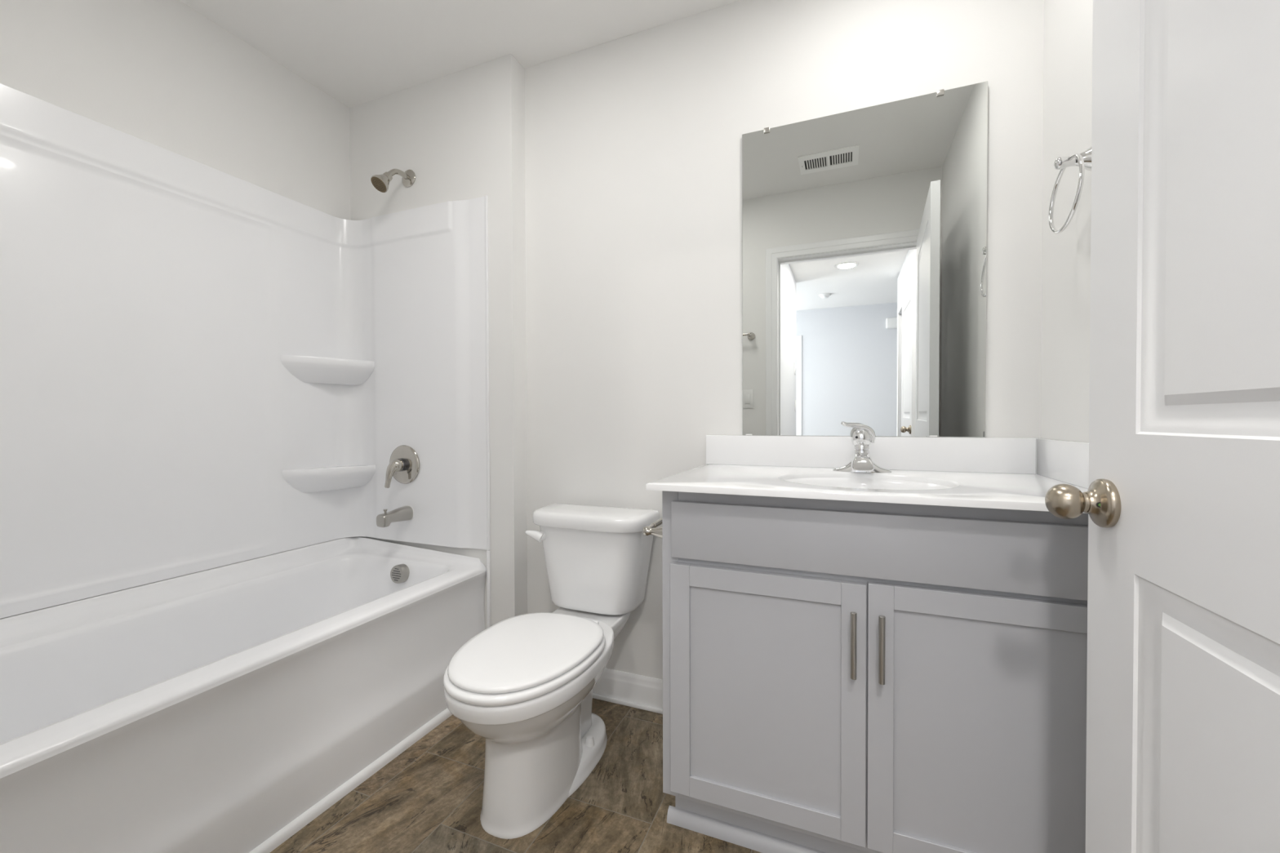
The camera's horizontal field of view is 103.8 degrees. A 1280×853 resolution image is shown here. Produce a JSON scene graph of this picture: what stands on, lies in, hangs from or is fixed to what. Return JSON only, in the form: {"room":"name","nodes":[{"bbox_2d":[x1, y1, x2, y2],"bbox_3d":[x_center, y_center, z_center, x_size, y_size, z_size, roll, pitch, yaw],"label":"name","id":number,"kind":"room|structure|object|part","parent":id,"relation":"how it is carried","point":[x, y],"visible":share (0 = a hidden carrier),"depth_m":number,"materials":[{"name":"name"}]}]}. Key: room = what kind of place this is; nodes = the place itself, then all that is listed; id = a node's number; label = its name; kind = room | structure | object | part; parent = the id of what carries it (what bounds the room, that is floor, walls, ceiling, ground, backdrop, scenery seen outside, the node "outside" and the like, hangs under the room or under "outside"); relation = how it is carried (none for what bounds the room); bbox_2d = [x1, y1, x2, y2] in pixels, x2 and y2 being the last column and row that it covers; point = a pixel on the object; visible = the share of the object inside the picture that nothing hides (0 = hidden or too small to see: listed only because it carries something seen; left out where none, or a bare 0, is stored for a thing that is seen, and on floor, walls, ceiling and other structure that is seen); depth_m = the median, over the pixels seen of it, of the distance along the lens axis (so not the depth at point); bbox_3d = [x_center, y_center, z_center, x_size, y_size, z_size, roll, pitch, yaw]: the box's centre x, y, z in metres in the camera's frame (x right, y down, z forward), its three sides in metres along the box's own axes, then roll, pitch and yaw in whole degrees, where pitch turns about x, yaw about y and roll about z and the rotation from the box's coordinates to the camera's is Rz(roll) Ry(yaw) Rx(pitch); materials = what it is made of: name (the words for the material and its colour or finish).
{"room":"bathroom","nodes":[
{"label":"bathroom","id":0,"kind":"room"},
{"bbox_2d":[0,0,351,618],"bbox_3d":[-1.607,-0.191,1.602,0.100,2.440,1.809,0,1,22],"label":"wall","id":1,"kind":"structure","parent":0,"point":[162,73],"depth_m":1.67,"materials":[{"name":"white paint"}]},
{"bbox_2d":[349,53,527,629],"bbox_3d":[-0.854,-0.201,2.173,0.867,2.440,0.185,0,1,22],"label":"wall","id":2,"kind":"structure","parent":0,"point":[461,134],"depth_m":1.97,"materials":[{"name":"white paint"}]},
{"bbox_2d":[370,168,415,192],"bbox_3d":[-1.004,-1.005,2.030,0.076,0.142,0.170,0,1,22],"label":"shower fixture","id":3,"kind":"object","parent":2,"relation":"attached to","point":[380,182],"visible":1,"depth_m":2.00,"materials":[{"name":"silver metal"}]},
{"bbox_3d":[-0.992,-1.026,2.053,0.021,0.058,0.112,0,1,22],"label":"shower arm","id":4,"kind":"part","parent":3,"relation":"part of","materials":[{"name":"silver metal"}]},
{"bbox_2d":[179,0,738,107],"bbox_3d":[-0.385,-1.448,1.089,2.744,0.080,1.809,0,1,22],"label":"ceiling","id":5,"kind":"structure","parent":0,"point":[357,52],"depth_m":1.79,"materials":[{"name":"white paint"}]},
{"bbox_2d":[270,697,761,852],"bbox_3d":[-0.378,1.062,1.122,2.744,0.060,1.809,0,1,22],"label":"floor","id":6,"kind":"structure","parent":0,"point":[428,798],"depth_m":1.35,"materials":[{"name":"wood-look vinyl"}]},
{"bbox_2d":[0,536,490,852],"bbox_3d":[-1.214,0.762,1.422,0.746,0.532,1.498,0,1,22],"label":"bathtub","id":7,"kind":"object","parent":6,"relation":"on","point":[207,711],"visible":0.94,"depth_m":1.34,"materials":[{"name":"white plastic"}]},
{"bbox_2d":[0,83,490,618],"bbox_3d":[-1.220,-0.198,1.416,0.753,1.386,1.491,0,1,22],"label":"tub surround","id":8,"kind":"object","parent":7,"relation":"on","point":[203,367],"visible":0.99,"depth_m":1.72,"materials":[{"name":"white plastic"}]},
{"bbox_2d":[280,355,374,385],"bbox_3d":[-1.273,-0.230,2.064,0.150,0.101,0.308,0,1,22],"label":"corner shelf","id":9,"kind":"object","parent":8,"relation":"attached to","point":[295,370],"depth_m":2.06,"materials":[{"name":"white plastic"}]},
{"bbox_2d":[282,464,375,493],"bbox_3d":[-1.272,0.219,2.070,0.150,0.101,0.308,0,1,22],"label":"corner shelf","id":10,"kind":"object","parent":8,"relation":"attached to","point":[296,478],"depth_m":2.07,"materials":[{"name":"white plastic"}]},
{"bbox_2d":[376,505,413,527],"bbox_3d":[-1.001,0.365,2.045,0.065,0.069,0.137,0,1,22],"label":"tub spout","id":11,"kind":"object","parent":8,"relation":"attached to","point":[406,513],"visible":1,"depth_m":2.03,"materials":[{"name":"grey metal"}]},
{"bbox_3d":[-1.000,0.376,1.986,0.003,0.036,0.020,0,1,22],"label":"plate","id":12,"kind":"part","parent":11,"relation":"part of","materials":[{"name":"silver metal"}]},
{"bbox_2d":[384,444,419,488],"bbox_3d":[-1.004,0.165,2.068,0.163,0.172,0.090,0,1,22],"label":"shower valve","id":13,"kind":"object","parent":8,"relation":"attached to","point":[403,466],"visible":1,"depth_m":2.08,"materials":[{"name":"silver metal"}]},
{"bbox_3d":[-1.010,0.193,2.053,0.052,0.117,0.057,0,1,22],"label":"lever","id":14,"kind":"part","parent":13,"relation":"part of","materials":[{"name":"silver metal"}]},
{"bbox_2d":[248,708,452,852],"bbox_3d":[-0.875,1.018,1.286,0.015,0.026,1.506,0,1,22],"label":"trim","id":15,"kind":"structure","parent":7,"relation":"attached to","point":[292,828],"depth_m":1.40,"materials":[{"name":"white paint"}]},
{"bbox_3d":[-0.973,0.597,2.031,0.074,0.075,0.038,0,1,22],"label":"overflow plate","id":16,"kind":"part","parent":7,"relation":"part of","materials":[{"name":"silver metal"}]},
{"bbox_2d":[443,502,659,839],"bbox_3d":[-0.269,0.661,1.511,0.438,0.730,0.761,0,1,22],"label":"toilet","id":17,"kind":"object","parent":6,"relation":"on","point":[524,684],"visible":1,"depth_m":1.37,"materials":[{"name":"white ceramic"}]},
{"bbox_3d":[-0.311,0.627,1.375,0.369,0.022,0.478,0,1,22],"label":"seat","id":18,"kind":"part","parent":17,"relation":"part of","materials":[{"name":"white plastic"}]},
{"bbox_3d":[-0.310,0.605,1.379,0.356,0.020,0.464,0,1,22],"label":"lid","id":19,"kind":"part","parent":17,"relation":"part of","materials":[{"name":"white plastic"}]},
{"bbox_3d":[-0.363,0.383,1.757,0.075,0.040,0.046,0,1,22],"label":"flush lever","id":20,"kind":"part","parent":17,"relation":"part of","materials":[{"name":"white plastic"}]},
{"bbox_3d":[-0.168,0.318,1.760,0.438,0.052,0.213,0,1,22],"label":"tank lid","id":21,"kind":"part","parent":17,"relation":"part of","materials":[{"name":"white ceramic"}]},
{"bbox_3d":[-0.164,0.487,1.769,0.410,0.294,0.185,0,1,22],"label":"tank","id":22,"kind":"part","parent":17,"relation":"part of","materials":[{"name":"white ceramic"}]},
{"bbox_2d":[662,490,1088,852],"bbox_3d":[0.568,0.588,1.299,0.923,0.878,0.556,0,1,22],"label":"vanity cabinet","id":23,"kind":"object","parent":6,"relation":"on","point":[839,676],"visible":0.8,"depth_m":1.07,"materials":[{"name":"grey paint"}]},
{"bbox_2d":[642,518,662,538],"bbox_3d":[0.077,0.284,1.428,0.086,0.045,0.198,0,1,22],"label":"paper holder","id":24,"kind":"object","parent":23,"relation":"attached to","point":[653,530],"visible":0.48,"depth_m":1.36,"materials":[{"name":"silver metal"}]},
{"bbox_3d":[0.049,0.285,1.357,0.086,0.045,0.045,0,1,22],"label":"post","id":25,"kind":"part","parent":24,"relation":"part of","materials":[{"name":"silver metal"}]},
{"bbox_3d":[0.501,1.014,1.138,0.923,0.030,0.022,0,1,22],"label":"shoe moulding","id":26,"kind":"part","parent":23,"relation":"part of","materials":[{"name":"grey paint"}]},
{"bbox_3d":[0.283,0.622,1.165,0.442,0.567,0.018,0,1,22],"label":"cabinet door","id":27,"kind":"part","parent":23,"relation":"part of","materials":[{"name":"grey paint"}]},
{"bbox_3d":[0.453,0.460,1.064,0.012,0.140,0.038,0,1,22],"label":"handle","id":28,"kind":"part","parent":23,"relation":"part of","materials":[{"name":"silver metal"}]},
{"bbox_2d":[645,435,1088,513],"bbox_3d":[0.557,0.156,1.285,0.935,0.242,0.581,0,1,22],"label":"countertop","id":29,"kind":"structure","parent":23,"relation":"on","point":[1017,473],"depth_m":1.38,"materials":[{"name":"white stone"}]},
{"bbox_2d":[832,422,891,472],"bbox_3d":[0.631,0.059,1.425,0.156,0.143,0.130,0,1,22],"label":"faucet","id":30,"kind":"object","parent":29,"relation":"on","point":[863,435],"visible":1,"depth_m":1.43,"materials":[{"name":"silver metal"}]},
{"bbox_3d":[0.625,0.018,1.437,0.094,0.060,0.033,0,1,-2],"label":"lever","id":31,"kind":"part","parent":30,"relation":"part of","materials":[{"name":"silver metal"}]},
{"bbox_3d":[0.643,0.104,1.454,0.156,0.052,0.056,0,1,22],"label":"plate","id":32,"kind":"part","parent":30,"relation":"part of","materials":[{"name":"silver metal"}]},
{"bbox_3d":[0.629,0.100,1.421,0.060,0.055,0.119,0,1,22],"label":"spout","id":33,"kind":"part","parent":30,"relation":"part of","materials":[{"name":"silver metal"}]},
{"bbox_2d":[783,477,952,489],"bbox_3d":[0.559,0.212,1.257,0.404,0.130,0.344,0,1,22],"label":"basin","id":34,"kind":"object","parent":29,"relation":"in","point":[883,483],"depth_m":1.38,"materials":[{"name":"white ceramic"}]},
{"bbox_3d":[0.481,0.254,1.080,0.864,0.138,0.018,0,1,22],"label":"drawer","id":35,"kind":"part","parent":23,"relation":"part of","materials":[{"name":"grey paint"}]},
{"bbox_3d":[0.503,0.460,1.044,0.012,0.140,0.038,0,1,22],"label":"handle","id":36,"kind":"part","parent":23,"relation":"part of","materials":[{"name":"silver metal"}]},
{"bbox_3d":[0.688,0.621,1.002,0.426,0.572,0.018,0,1,22],"label":"cabinet door","id":37,"kind":"part","parent":23,"relation":"part of","materials":[{"name":"grey paint"}]},
{"bbox_2d":[524,0,1044,679],"bbox_3d":[0.388,-0.198,1.716,1.776,2.440,0.100,0,1,22],"label":"wall","id":38,"kind":"structure","parent":0,"point":[633,142],"depth_m":1.75,"materials":[{"name":"white paint"}]},
{"bbox_2d":[592,667,662,714],"bbox_3d":[-0.102,0.965,1.864,0.735,0.112,0.025,0,1,22],"label":"baseboard","id":39,"kind":"structure","parent":38,"relation":"attached to","point":[620,687],"depth_m":1.83,"materials":[{"name":"white paint"}]},
{"bbox_2d":[742,80,987,437],"bbox_3d":[0.657,-0.469,1.540,0.684,0.999,0.017,0,1,22],"label":"mirror","id":40,"kind":"object","parent":38,"relation":"attached to","point":[864,229],"visible":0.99,"depth_m":1.52,"materials":[{"name":"clear glass"}]},
{"bbox_2d":[706,435,1035,474],"bbox_3d":[0.655,0.080,1.546,0.921,0.098,0.021,0,1,22],"label":"backsplash","id":41,"kind":"structure","parent":38,"relation":"attached to","point":[969,455],"depth_m":1.50,"materials":[{"name":"white stone"}]},
{"bbox_2d":[1040,0,1093,442],"bbox_3d":[0.825,-0.184,0.564,0.100,2.440,1.709,0,1,22],"label":"wall","id":42,"kind":"structure","parent":0,"point":[1068,36],"depth_m":1.22,"materials":[{"name":"white paint"}]},
{"bbox_2d":[1048,146,1091,233],"bbox_3d":[0.940,-0.513,1.080,0.074,0.178,0.166,0,1,22],"label":"towel ring","id":43,"kind":"object","parent":42,"relation":"attached to","point":[1082,160],"visible":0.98,"depth_m":1.07,"materials":[{"name":"silver metal"}]},
{"bbox_3d":[0.942,-0.575,1.083,0.074,0.054,0.054,0,1,22],"label":"post","id":44,"kind":"part","parent":43,"relation":"part of","materials":[{"name":"silver metal"}]},
{"bbox_3d":[-0.699,-0.177,0.322,2.544,2.440,0.117,0,1,22],"label":"wall","id":45,"kind":"structure","parent":0,"visible":0},
{"bbox_2d":[1044,0,1279,852],"bbox_3d":[0.525,0.016,0.347,0.129,2.022,0.823,0,1,18],"label":"door","id":46,"kind":"structure","parent":45,"relation":"in","point":[1181,501],"depth_m":0.55,"materials":[{"name":"white paint"}]},
{"bbox_3d":[0.631,0.105,0.693,0.025,0.067,0.067,0,1,19],"label":"knob","id":47,"kind":"part","parent":46,"relation":"part of","materials":[{"name":"silver metal"}]}
]}

